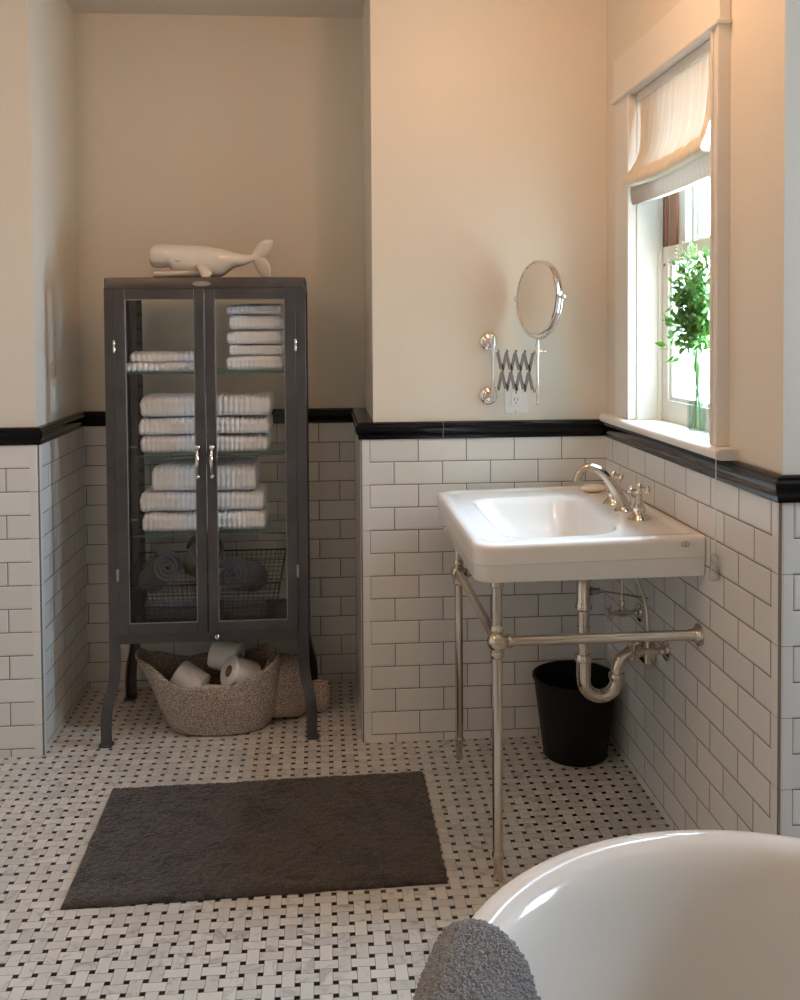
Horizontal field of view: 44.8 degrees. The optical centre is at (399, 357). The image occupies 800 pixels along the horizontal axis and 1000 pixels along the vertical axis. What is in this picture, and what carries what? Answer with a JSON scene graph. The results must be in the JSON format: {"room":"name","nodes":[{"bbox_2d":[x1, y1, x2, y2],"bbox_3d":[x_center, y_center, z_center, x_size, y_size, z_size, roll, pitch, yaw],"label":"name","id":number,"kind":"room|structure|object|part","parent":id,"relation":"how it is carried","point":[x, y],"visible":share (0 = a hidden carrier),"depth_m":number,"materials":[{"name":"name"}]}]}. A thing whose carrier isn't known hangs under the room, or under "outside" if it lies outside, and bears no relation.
{"room":"bathroom","nodes":[
{"label":"bathroom","id":0,"kind":"room"},
{"bbox_2d":[42,0,87,751],"bbox_3d":[-1.212,-0.003,3.271,0.150,2.470,0.540,-1,2,-5],"label":"wall","id":1,"kind":"structure","parent":0,"point":[64,536],"depth_m":3.29,"materials":[{"name":"beige paint"}]},
{"bbox_2d":[50,378,57,412],"bbox_3d":[-1.135,0.124,3.181,0.009,0.110,0.070,-1,2,-5],"label":"light switch","id":2,"kind":"object","parent":1,"relation":"attached to","point":[53,382],"visible":1,"depth_m":3.17,"materials":[{"name":"white plastic"}]},
{"bbox_2d":[65,0,364,17],"bbox_3d":[0.147,-1.224,1.536,4.250,0.060,4.500,-1,2,-5],"label":"ceiling","id":3,"kind":"structure","parent":0,"point":[278,8],"depth_m":3.46,"materials":[{"name":"paint"}]},
{"bbox_2d":[74,13,364,688],"bbox_3d":[-0.750,-0.018,3.649,1.230,2.470,0.160,-1,2,-5],"label":"wall niche","id":4,"kind":"object","parent":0,"point":[230,133],"visible":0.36,"depth_m":3.58,"materials":[{"name":"beige paint"}]},
{"bbox_2d":[0,0,606,757],"bbox_3d":[-0.735,-0.009,3.369,2.762,2.470,0.720,-1,2,-5],"label":"wall","id":5,"kind":"structure","parent":0,"point":[485,121],"depth_m":3.09,"materials":[{"name":"beige paint"}]},
{"bbox_2d":[0,408,799,502],"bbox_3d":[0.220,0.238,2.825,4.140,0.054,1.344,0,2,20],"label":"trim","id":6,"kind":"structure","parent":5,"relation":"attached to","point":[773,486],"depth_m":3.06,"materials":[{"name":"black tile"}]},
{"bbox_2d":[504,378,526,412],"bbox_3d":[0.371,0.123,3.108,0.073,0.113,0.008,-1,2,-5],"label":"outlet","id":7,"kind":"object","parent":5,"relation":"attached to","point":[514,402],"visible":0.8,"depth_m":3.11,"materials":[{"name":"white plastic"}]},
{"bbox_2d":[511,385,520,405],"bbox_3d":[0.372,0.121,3.106,0.032,0.066,0.004,-1,2,-5],"label":"socket","id":8,"kind":"object","parent":7,"relation":"attached to","point":[515,396],"depth_m":3.10,"materials":[{"name":"white plastic"}]},
{"bbox_2d":[479,260,565,404],"bbox_3d":[0.394,-0.070,2.982,0.087,0.451,0.358,-2,2,-40],"label":"mirror","id":9,"kind":"object","parent":5,"relation":"attached to","point":[539,297],"visible":1,"depth_m":2.96,"materials":[{"name":"silver metal"}]},
{"bbox_3d":[0.294,0.036,3.052,0.009,0.205,0.009,-1,2,-5],"label":"pivot rod","id":10,"kind":"part","parent":9,"relation":"part of","materials":[{"name":"silver metal"}]},
{"bbox_3d":[0.356,0.042,3.002,0.107,0.130,0.101,-1,2,-5],"label":"scissor arm","id":11,"kind":"part","parent":9,"relation":"part of","materials":[{"name":"metal"}]},
{"bbox_3d":[0.429,0.052,2.950,0.035,0.187,0.016,0,2,10],"label":"rod","id":12,"kind":"part","parent":9,"relation":"part of","materials":[{"name":"silver metal"}]},
{"bbox_2d":[0,679,671,999],"bbox_3d":[0.164,1.305,1.615,4.250,0.060,4.500,-1,2,-5],"label":"floor","id":13,"kind":"structure","parent":0,"point":[364,944],"depth_m":2.44,"materials":[{"name":"tile"}]},
{"bbox_2d":[99,277,318,748],"bbox_3d":[-0.628,0.484,3.278,0.695,1.488,0.439,-1,2,-5],"label":"display cabinet","id":14,"kind":"object","parent":13,"relation":"on","point":[123,296],"visible":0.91,"depth_m":3.09,"materials":[{"name":"grey metal"}]},
{"bbox_3d":[-0.923,1.071,3.093,0.065,0.330,0.064,-1,2,-5],"label":"leg","id":15,"kind":"part","parent":14,"relation":"part of","materials":[{"name":"grey metal"}]},
{"bbox_3d":[-0.953,1.060,3.458,0.065,0.330,0.064,-1,2,-5],"label":"leg","id":16,"kind":"part","parent":14,"relation":"part of","materials":[{"name":"grey metal"}]},
{"bbox_2d":[127,361,193,371],"bbox_3d":[-0.786,0.026,3.207,0.217,0.034,0.213,-1,2,-8],"label":"hand towel","id":17,"kind":"object","parent":14,"relation":"on","point":[178,365],"visible":0.84,"depth_m":3.11,"materials":[{"name":"white fabric"}]},
{"bbox_2d":[130,350,193,361],"bbox_3d":[-0.784,-0.005,3.214,0.202,0.035,0.193,-1,2,-10],"label":"hand towel","id":18,"kind":"object","parent":17,"relation":"on","point":[136,356],"visible":0.99,"depth_m":3.13,"materials":[{"name":"white fabric"}]},
{"bbox_3d":[-0.757,0.332,3.079,0.280,1.098,0.014,-1,2,-5],"label":"door","id":19,"kind":"part","parent":14,"relation":"part of","materials":[{"name":"clear glass"}]},
{"bbox_3d":[-0.641,0.333,3.067,0.019,0.111,0.030,-1,2,-5],"label":"handle","id":20,"kind":"part","parent":14,"relation":"part of","materials":[{"name":"silver metal"}]},
{"bbox_3d":[-0.629,-0.233,3.073,0.057,0.016,0.003,-1,2,-5],"label":"maker plate","id":21,"kind":"part","parent":14,"relation":"part of","materials":[{"name":"metal"}]},
{"bbox_3d":[-0.633,-0.243,3.260,0.633,0.034,0.370,-1,2,-5],"label":"panel","id":22,"kind":"part","parent":14,"relation":"part of","materials":[{"name":"grey metal"}]},
{"bbox_2d":[142,501,269,531],"bbox_3d":[-0.645,0.530,3.267,0.400,0.065,0.253,-1,2,-5],"label":"bath towel","id":23,"kind":"object","parent":14,"relation":"on","point":[160,520],"visible":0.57,"depth_m":3.15,"materials":[{"name":"white fabric"}]},
{"bbox_2d":[140,482,267,511],"bbox_3d":[-0.651,0.464,3.267,0.400,0.067,0.251,-1,2,-5],"label":"bath towel","id":24,"kind":"object","parent":23,"relation":"on","point":[150,500],"visible":0.65,"depth_m":3.15,"materials":[{"name":"white fabric"}]},
{"bbox_2d":[152,457,260,490],"bbox_3d":[-0.645,0.391,3.268,0.337,0.087,0.252,-1,2,-5],"label":"bath towel","id":25,"kind":"object","parent":24,"relation":"on","point":[175,475],"visible":0.71,"depth_m":3.16,"materials":[{"name":"white fabric"}]},
{"bbox_2d":[140,431,271,452],"bbox_3d":[-0.643,0.276,3.260,0.410,0.062,0.251,-1,2,-5],"label":"bath towel","id":26,"kind":"object","parent":14,"relation":"on","point":[226,442],"visible":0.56,"depth_m":3.15,"materials":[{"name":"white fabric"}]},
{"bbox_2d":[139,414,272,434],"bbox_3d":[-0.643,0.219,3.256,0.420,0.057,0.251,-1,2,-5],"label":"bath towel","id":27,"kind":"object","parent":26,"relation":"on","point":[225,423],"visible":0.66,"depth_m":3.14,"materials":[{"name":"white fabric"}]},
{"bbox_2d":[140,391,273,416],"bbox_3d":[-0.639,0.154,3.259,0.422,0.071,0.252,-1,2,-5],"label":"bath towel","id":28,"kind":"object","parent":27,"relation":"on","point":[235,403],"visible":0.85,"depth_m":3.15,"materials":[{"name":"white fabric"}]},
{"bbox_2d":[130,548,285,627],"bbox_3d":[-0.646,0.784,3.272,0.514,0.200,0.303,-1,2,-5],"label":"wire basket","id":29,"kind":"object","parent":14,"relation":"on","point":[137,585],"visible":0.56,"depth_m":3.15,"materials":[{"name":"black metal"}]},
{"bbox_2d":[138,550,182,593],"bbox_3d":[-0.805,0.721,3.253,0.101,0.174,0.224,-1,2,-31],"label":"rolled towel","id":30,"kind":"object","parent":29,"relation":"in","point":[165,566],"visible":0.91,"depth_m":3.18,"materials":[{"name":"grey fabric"}]},
{"bbox_2d":[145,599,196,621],"bbox_3d":[-0.736,0.837,3.211,0.200,0.075,0.074,0,2,3],"label":"rolled towel","id":31,"kind":"object","parent":29,"relation":"in","point":[162,606],"visible":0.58,"depth_m":3.18,"materials":[{"name":"grey fabric"}]},
{"bbox_2d":[183,532,223,576],"bbox_3d":[-0.667,0.670,3.288,0.116,0.183,0.228,-1,2,-20],"label":"rolled towel","id":32,"kind":"object","parent":29,"relation":"in","point":[190,559],"visible":0.32,"depth_m":3.22,"materials":[{"name":"grey fabric"}]},
{"bbox_2d":[219,557,267,591],"bbox_3d":[-0.533,0.738,3.284,0.113,0.157,0.221,0,2,12],"label":"rolled towel","id":33,"kind":"object","parent":29,"relation":"in","point":[233,570],"visible":0.94,"depth_m":3.20,"materials":[{"name":"grey fabric"}]},
{"bbox_2d":[223,598,265,619],"bbox_3d":[-0.516,0.838,3.219,0.140,0.073,0.069,-1,2,-12],"label":"rolled towel","id":34,"kind":"object","parent":29,"relation":"in","point":[249,600],"visible":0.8,"depth_m":3.19,"materials":[{"name":"grey fabric"}]},
{"bbox_3d":[-0.625,0.892,3.295,0.625,0.032,0.366,-1,2,-5],"label":"panel","id":35,"kind":"part","parent":14,"relation":"part of","materials":[{"name":"grey metal"}]},
{"bbox_2d":[149,239,272,276],"bbox_3d":[-0.621,-0.320,3.200,0.402,0.138,0.126,-1,2,-5],"label":"figurine","id":36,"kind":"object","parent":14,"relation":"on","point":[183,260],"visible":0.85,"depth_m":3.16,"materials":[{"name":"beige ceramic"}]},
{"bbox_3d":[-0.597,0.333,3.071,0.019,0.111,0.030,-1,2,-5],"label":"handle","id":37,"kind":"part","parent":14,"relation":"part of","materials":[{"name":"silver metal"}]},
{"bbox_3d":[-0.473,0.329,3.102,0.284,1.098,0.014,-1,2,-5],"label":"door","id":38,"kind":"part","parent":14,"relation":"part of","materials":[{"name":"clear glass"}]},
{"bbox_2d":[226,355,283,369],"bbox_3d":[-0.475,0.015,3.231,0.184,0.049,0.186,0,2,-3],"label":"cloth","id":39,"kind":"object","parent":14,"relation":"on","point":[250,362],"visible":0.94,"depth_m":3.14,"materials":[{"name":"white fabric"}]},
{"bbox_2d":[229,344,283,354],"bbox_3d":[-0.475,-0.028,3.233,0.176,0.038,0.184,-1,2,-6],"label":"cloth","id":40,"kind":"object","parent":39,"relation":"on","point":[234,349],"visible":0.91,"depth_m":3.15,"materials":[{"name":"white fabric"}]},
{"bbox_2d":[227,329,283,343],"bbox_3d":[-0.479,-0.070,3.227,0.177,0.046,0.186,-1,2,-4],"label":"cloth","id":41,"kind":"object","parent":40,"relation":"on","point":[276,336],"visible":1,"depth_m":3.14,"materials":[{"name":"white fabric"}]},
{"bbox_2d":[229,315,283,328],"bbox_3d":[-0.474,-0.118,3.230,0.179,0.049,0.185,-1,2,-6],"label":"cloth","id":42,"kind":"object","parent":41,"relation":"on","point":[235,321],"visible":0.98,"depth_m":3.15,"materials":[{"name":"white fabric"}]},
{"bbox_2d":[226,303,283,314],"bbox_3d":[-0.478,-0.161,3.225,0.180,0.036,0.184,0,2,-3],"label":"cloth","id":43,"kind":"object","parent":42,"relation":"on","point":[239,309],"visible":0.98,"depth_m":3.14,"materials":[{"name":"white fabric"}]},
{"bbox_3d":[-0.296,1.065,3.143,0.065,0.330,0.064,-1,2,-5],"label":"leg","id":44,"kind":"part","parent":14,"relation":"part of","materials":[{"name":"grey metal"}]},
{"bbox_3d":[-0.325,1.054,3.508,0.065,0.330,0.064,-1,2,-5],"label":"leg","id":45,"kind":"part","parent":14,"relation":"part of","materials":[{"name":"grey metal"}]},
{"bbox_2d":[135,643,329,735],"bbox_3d":[-0.556,1.098,3.242,0.645,0.261,0.270,-1,2,-5],"label":"woven basket","id":46,"kind":"object","parent":13,"relation":"on","point":[249,705],"visible":0.77,"depth_m":3.16,"materials":[{"name":"wicker"}]},
{"bbox_2d":[170,660,209,687],"bbox_3d":[-0.700,1.080,3.230,0.131,0.134,0.104,0,2,15],"label":"toilet roll","id":47,"kind":"object","parent":46,"relation":"in","point":[187,674],"visible":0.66,"depth_m":3.19,"materials":[{"name":"paper"}]},
{"bbox_2d":[202,684,221,686],"bbox_3d":[-0.612,1.135,3.203,0.101,0.107,0.104,0,2,15],"label":"toilet roll","id":48,"kind":"object","parent":46,"relation":"in","point":[204,685],"visible":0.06,"depth_m":3.20,"materials":[{"name":"paper"}]},
{"bbox_2d":[207,641,244,669],"bbox_3d":[-0.591,1.012,3.297,0.113,0.118,0.104,0,2,11],"label":"toilet roll","id":49,"kind":"object","parent":46,"relation":"in","point":[219,652],"visible":0.76,"depth_m":3.26,"materials":[{"name":"paper"}]},
{"bbox_2d":[220,655,260,685],"bbox_3d":[-0.529,1.054,3.223,0.129,0.133,0.104,-2,2,-35],"label":"toilet roll","id":50,"kind":"object","parent":46,"relation":"in","point":[235,669],"visible":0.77,"depth_m":3.19,"materials":[{"name":"paper"}]},
{"bbox_2d":[60,771,447,909],"bbox_3d":[-0.353,1.240,2.545,0.928,0.018,0.601,-1,2,-5],"label":"bath rug","id":51,"kind":"object","parent":13,"relation":"on","point":[287,836],"visible":1,"depth_m":2.48,"materials":[{"name":"grey fabric"}]},
{"bbox_2d":[437,484,705,881],"bbox_3d":[0.421,0.827,2.674,0.558,0.827,0.771,-1,2,-5],"label":"sink","id":52,"kind":"object","parent":13,"relation":"on","point":[553,533],"visible":0.98,"depth_m":2.32,"materials":[{"name":"white ceramic"}]},
{"bbox_3d":[0.180,0.872,2.966,0.033,0.722,0.033,-1,2,-5],"label":"leg","id":53,"kind":"part","parent":52,"relation":"part of","materials":[{"name":"silver metal"}]},
{"bbox_3d":[0.435,0.653,2.980,0.478,0.054,0.054,-1,2,-5],"label":"rail","id":54,"kind":"part","parent":52,"relation":"part of","materials":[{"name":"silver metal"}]},
{"bbox_3d":[0.205,0.666,2.633,0.033,0.033,0.619,-1,2,-5],"label":"rail","id":55,"kind":"part","parent":52,"relation":"part of","materials":[{"name":"silver metal"}]},
{"bbox_3d":[0.232,0.892,2.313,0.033,0.722,0.033,-1,2,-5],"label":"leg","id":56,"kind":"part","parent":52,"relation":"part of","materials":[{"name":"silver metal"}]},
{"bbox_2d":[437,484,705,582],"bbox_3d":[0.418,0.499,2.665,0.558,0.172,0.770,-1,2,-5],"label":"basin","id":57,"kind":"object","parent":52,"relation":"in","point":[553,533],"depth_m":2.35,"materials":[{"name":"white ceramic"}]},
{"bbox_2d":[581,483,604,491],"bbox_3d":[0.587,0.397,2.948,0.076,0.026,0.050,-1,2,-5],"label":"soap bar","id":58,"kind":"object","parent":52,"relation":"on","point":[592,487],"visible":1,"depth_m":2.93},
{"bbox_3d":[0.487,0.673,2.327,0.478,0.054,0.054,-1,2,-5],"label":"rail","id":59,"kind":"part","parent":52,"relation":"part of","materials":[{"name":"silver metal"}]},
{"bbox_2d":[573,463,650,520],"bbox_3d":[0.561,0.354,2.644,0.183,0.134,0.297,-1,2,-5],"label":"faucet","id":60,"kind":"object","parent":52,"relation":"on","point":[615,496],"visible":1,"depth_m":2.63,"materials":[{"name":"silver metal"}]},
{"bbox_3d":[0.554,0.354,2.643,0.169,0.134,0.054,-1,2,-5],"label":"spout","id":61,"kind":"part","parent":60,"relation":"part of","materials":[{"name":"silver metal"}]},
{"bbox_3d":[0.607,0.368,2.761,0.061,0.096,0.061,0,2,16],"label":"handle","id":62,"kind":"part","parent":60,"relation":"part of","materials":[{"name":"silver metal"}]},
{"bbox_3d":[0.625,0.374,2.537,0.061,0.096,0.061,0,2,16],"label":"handle","id":63,"kind":"part","parent":60,"relation":"part of","materials":[{"name":"silver metal"}]},
{"bbox_2d":[575,580,655,702],"bbox_3d":[0.589,0.767,2.671,0.222,0.370,0.060,-1,2,-5],"label":"trap","id":64,"kind":"object","parent":52,"relation":"attached to","point":[583,657],"visible":0.8,"depth_m":2.65,"materials":[{"name":"silver metal"}]},
{"bbox_3d":[0.598,0.646,2.664,0.163,0.034,0.024,0,2,-1],"label":"stopper rod","id":65,"kind":"part","parent":64,"relation":"part of","materials":[{"name":"metal"}]},
{"bbox_2d":[532,660,613,766],"bbox_3d":[0.541,1.104,3.002,0.261,0.248,0.261,-1,2,-5],"label":"waste bin","id":66,"kind":"object","parent":13,"relation":"on","point":[575,730],"visible":0.84,"depth_m":2.92,"materials":[{"name":"black plastic"}]},
{"bbox_2d":[472,830,799,999],"bbox_3d":[0.484,1.020,0.727,0.856,0.560,1.530,-1,2,-5],"label":"bathtub","id":67,"kind":"object","parent":13,"relation":"on","point":[674,914],"visible":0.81,"depth_m":1.39,"materials":[{"name":"ceramic"}]},
{"bbox_2d":[413,918,540,999],"bbox_3d":[0.090,0.883,1.037,0.194,0.363,0.427,0,2,3],"label":"towel","id":68,"kind":"object","parent":67,"relation":"on","point":[471,958],"visible":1,"depth_m":1.15,"materials":[{"name":"grey fabric"}]},
{"bbox_2d":[605,0,799,836],"bbox_3d":[0.775,0.004,2.608,0.150,2.470,1.360,-1,2,-5],"label":"wall","id":69,"kind":"structure","parent":0,"point":[705,731],"depth_m":2.12,"materials":[{"name":"white tile"}]},
{"bbox_2d":[606,579,642,621],"bbox_3d":[0.641,0.631,2.785,0.096,0.262,0.054,-1,2,-5],"label":"supply valve","id":70,"kind":"object","parent":69,"relation":"attached to","point":[637,612],"visible":0.81,"depth_m":2.78,"materials":[{"name":"silver metal"}]},
{"bbox_3d":[0.606,0.735,2.785,0.020,0.053,0.052,-1,2,-5],"label":"cross handle","id":71,"kind":"part","parent":70,"relation":"part of","materials":[{"name":"silver metal"}]},
{"bbox_2d":[635,578,649,630],"bbox_3d":[0.633,0.647,2.566,0.038,0.138,0.054,-1,2,-5],"label":"pipe","id":72,"kind":"object","parent":69,"relation":"attached to","point":[637,579],"depth_m":2.57,"materials":[{"name":"silver metal"}]},
{"bbox_2d":[629,641,669,660],"bbox_3d":[0.653,0.771,2.571,0.108,0.051,0.054,-1,2,-5],"label":"supply valve","id":73,"kind":"object","parent":69,"relation":"attached to","point":[663,650],"depth_m":2.56,"materials":[{"name":"silver metal"}]},
{"bbox_3d":[0.624,0.780,2.569,0.020,0.053,0.052,-1,2,-5],"label":"cross handle","id":74,"kind":"part","parent":73,"relation":"part of","materials":[{"name":"silver metal"}]},
{"bbox_2d":[599,0,737,460],"bbox_3d":[0.752,-0.335,2.587,0.188,1.100,0.907,-1,2,-5],"label":"window","id":75,"kind":"structure","parent":69,"relation":"in","point":[648,388],"depth_m":2.71,"materials":[{"name":"white paint"}]},
{"bbox_3d":[0.672,-0.294,2.895,0.029,0.950,0.136,-1,2,-5],"label":"casing","id":76,"kind":"part","parent":75,"relation":"part of","materials":[{"name":"white paint"}]},
{"bbox_3d":[0.755,0.202,2.604,0.187,0.025,0.907,-1,2,-5],"label":"sill","id":77,"kind":"part","parent":75,"relation":"part of","materials":[{"name":"white paint"}]},
{"bbox_2d":[622,40,716,554],"bbox_3d":[0.704,-0.153,2.471,0.079,1.195,0.698,-1,2,-5],"label":"roman shade","id":78,"kind":"object","parent":75,"relation":"attached to","point":[675,107],"visible":0.95,"depth_m":2.48,"materials":[{"name":"fabric"}]},
{"bbox_3d":[0.699,-0.631,2.518,0.041,0.223,0.487,-1,2,-5],"label":"sheer panel","id":79,"kind":"part","parent":78,"relation":"part of","materials":[{"name":"fabric"}]},
{"bbox_3d":[0.721,-0.741,2.517,0.026,0.023,0.573,-1,2,-5],"label":"head rail","id":80,"kind":"part","parent":78,"relation":"part of","materials":[{"name":"white fabric"}]},
{"bbox_3d":[0.708,-0.135,2.194,0.026,1.176,0.148,0,2,21],"label":"pull cord","id":81,"kind":"part","parent":78,"relation":"part of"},
{"bbox_3d":[0.803,-0.060,2.544,0.028,0.501,0.587,-1,2,-5],"label":"sash","id":82,"kind":"part","parent":75,"relation":"part of","materials":[{"name":"white paint"}]},
{"bbox_3d":[0.835,-0.512,2.470,0.028,0.477,0.462,-1,2,-5],"label":"sash","id":83,"kind":"part","parent":75,"relation":"part of","materials":[{"name":"white paint"}]},
{"bbox_3d":[0.727,-0.273,2.207,0.031,0.950,0.050,-1,2,-5],"label":"casing","id":84,"kind":"part","parent":75,"relation":"part of","materials":[{"name":"white paint"}]},
{"bbox_2d":[792,503,799,837],"bbox_3d":[1.509,0.016,2.080,1.470,2.470,0.190,-1,2,-5],"label":"wall","id":85,"kind":"structure","parent":0,"point":[796,569],"depth_m":1.95,"materials":[{"name":"white tile"}]},
{"label":"outside","id":86,"kind":"structure","parent":0,"visible":0},
{"bbox_2d":[683,355,708,401],"bbox_3d":[18.319,0.890,34.227,39.840,0.100,60.900,-1,2,-5],"label":"ground","id":87,"kind":"structure","parent":86,"point":[688,372],"depth_m":36.16,"materials":[{"name":"white"}]},
{"bbox_3d":[0.753,0.121,2.457,0.047,0.145,0.047,-1,2,-5],"label":"glass vase","id":88,"kind":"object","parent":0,"visible":0},
{"bbox_2d":[655,239,709,428],"bbox_3d":[0.734,-0.062,2.493,0.113,0.483,0.366,-1,2,-5],"label":"leafy stems","id":89,"kind":"object","parent":88,"relation":"in","point":[693,318],"visible":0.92,"depth_m":2.44,"materials":[{"name":"green plant"}]}
]}

